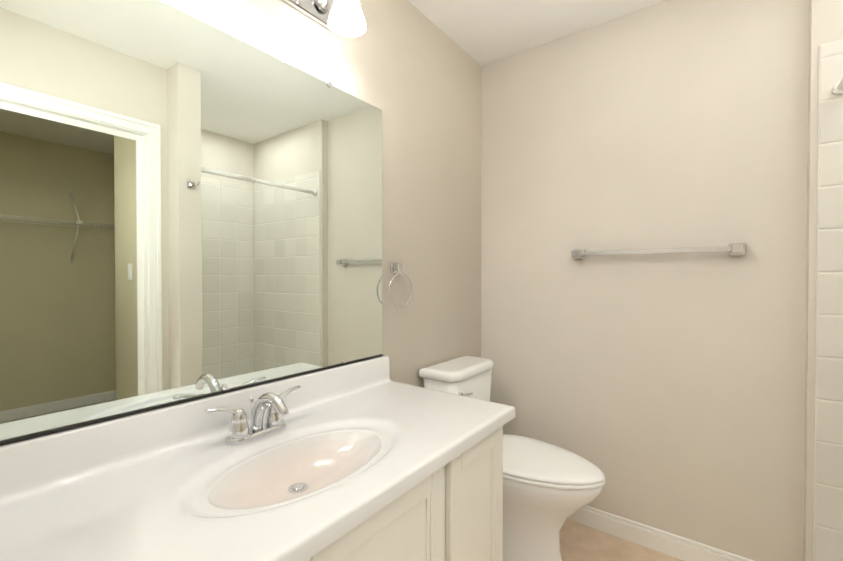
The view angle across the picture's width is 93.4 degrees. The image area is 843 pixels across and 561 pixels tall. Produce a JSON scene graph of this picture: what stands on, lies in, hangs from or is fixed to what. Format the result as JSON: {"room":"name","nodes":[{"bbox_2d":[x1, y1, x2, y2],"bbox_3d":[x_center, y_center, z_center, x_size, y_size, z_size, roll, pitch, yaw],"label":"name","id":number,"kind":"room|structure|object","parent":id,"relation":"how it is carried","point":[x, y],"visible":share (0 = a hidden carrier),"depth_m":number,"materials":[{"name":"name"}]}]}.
{"room":"bathroom","nodes":[
{"label":"bathroom","id":0,"kind":"room"},
{"bbox_2d":[161,0,481,387],"bbox_3d":[-0.330,-0.013,1.494,0.110,2.440,2.330,0,1,37],"label":"wall","id":1,"kind":"structure","parent":0,"point":[410,71],"depth_m":1.79,"materials":[{"name":"paint"}]},
{"bbox_2d":[0,0,382,445],"bbox_3d":[-0.532,-0.194,1.119,0.010,1.005,1.240,0,1,37],"label":"mirror","id":2,"kind":"object","parent":1,"relation":"attached to","point":[190,208],"visible":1,"depth_m":0.98,"materials":[{"name":"clear glass"}]},
{"bbox_2d":[283,0,365,36],"bbox_3d":[-0.513,-0.919,0.971,0.209,0.215,0.990,0,1,37],"label":"sconce","id":3,"kind":"object","parent":1,"relation":"attached to","point":[344,18],"visible":1,"depth_m":1.31,"materials":[{"name":"white glass"}]},
{"bbox_2d":[389,262,411,307],"bbox_3d":[-0.100,0.014,1.670,0.045,0.192,0.149,0,1,37],"label":"towel ring","id":4,"kind":"object","parent":1,"relation":"attached to","point":[396,268],"visible":1,"depth_m":1.66,"materials":[{"name":"silver metal"}]},
{"bbox_2d":[408,0,664,65],"bbox_3d":[0.925,-1.246,-0.048,3.950,0.060,3.270,0,1,37],"label":"ceiling","id":5,"kind":"structure","parent":0,"point":[482,32],"depth_m":1.88,"materials":[{"name":"paint"}]},
{"bbox_2d":[560,519,682,560],"bbox_3d":[0.295,1.242,1.040,1.670,0.060,2.330,0,1,37],"label":"floor","id":6,"kind":"structure","parent":0,"point":[580,542],"depth_m":1.79,"materials":[{"name":"tile"}]},
{"bbox_2d":[0,355,514,560],"bbox_3d":[-0.302,0.750,0.969,0.570,0.924,1.274,0,1,37],"label":"bathroom vanity","id":7,"kind":"object","parent":6,"relation":"on","point":[367,460],"visible":1,"depth_m":0.91,"materials":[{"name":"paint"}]},
{"bbox_2d":[205,385,300,444],"bbox_3d":[-0.397,0.349,1.045,0.170,0.123,0.272,0,1,37],"label":"faucet","id":8,"kind":"object","parent":7,"relation":"on","point":[278,428],"depth_m":1.04,"materials":[{"name":"silver metal"}]},
{"bbox_2d":[419,355,604,560],"bbox_3d":[0.400,0.799,1.749,0.758,0.810,0.412,0,1,37],"label":"toilet","id":9,"kind":"object","parent":6,"relation":"on","point":[549,489],"visible":0.56,"depth_m":1.62,"materials":[{"name":"white ceramic"}]},
{"bbox_2d":[481,0,808,560],"bbox_3d":[0.882,-0.019,1.973,1.475,2.440,0.110,0,1,37],"label":"wall","id":10,"kind":"structure","parent":0,"point":[665,392],"depth_m":1.76,"materials":[{"name":"paint"}]},
{"bbox_2d":[571,243,745,259],"bbox_3d":[1.009,-0.132,1.761,0.668,0.050,0.073,0,1,37],"label":"towel bar","id":11,"kind":"object","parent":10,"relation":"attached to","point":[735,249],"visible":1,"depth_m":1.69,"materials":[{"name":"silver metal"}]},
{"bbox_2d":[568,505,753,560],"bbox_3d":[0.889,1.155,1.903,1.365,0.095,0.014,0,1,37],"label":"baseboard","id":12,"kind":"structure","parent":10,"relation":"attached to","point":[671,544],"depth_m":1.79,"materials":[{"name":"white paint"}]},
{"bbox_2d":[803,0,842,560],"bbox_3d":[1.883,-0.010,1.190,1.065,2.440,0.163,0,1,37],"label":"wall","id":13,"kind":"structure","parent":0,"point":[825,21],"depth_m":1.44,"materials":[{"name":"paint"}]},
{"bbox_2d":[813,40,842,560],"bbox_3d":[1.799,0.155,1.149,0.942,1.990,0.007,0,1,37],"label":"wall tiles","id":14,"kind":"structure","parent":13,"relation":"attached to","point":[828,501],"depth_m":1.41,"materials":[{"name":"white tile"}]},
{"bbox_3d":[1.267,0.163,0.439,0.942,1.990,0.007,0,1,37],"label":"shower wall tile","id":15,"kind":"structure","parent":0,"visible":0},
{"bbox_2d":[832,78,842,95],"bbox_3d":[1.200,-0.668,1.034,0.046,0.046,0.878,0,1,37],"label":"shower curtain rod","id":16,"kind":"object","parent":15,"relation":"attached to","point":[837,89],"visible":1,"depth_m":1.38,"materials":[{"name":"white metal"}]}
]}

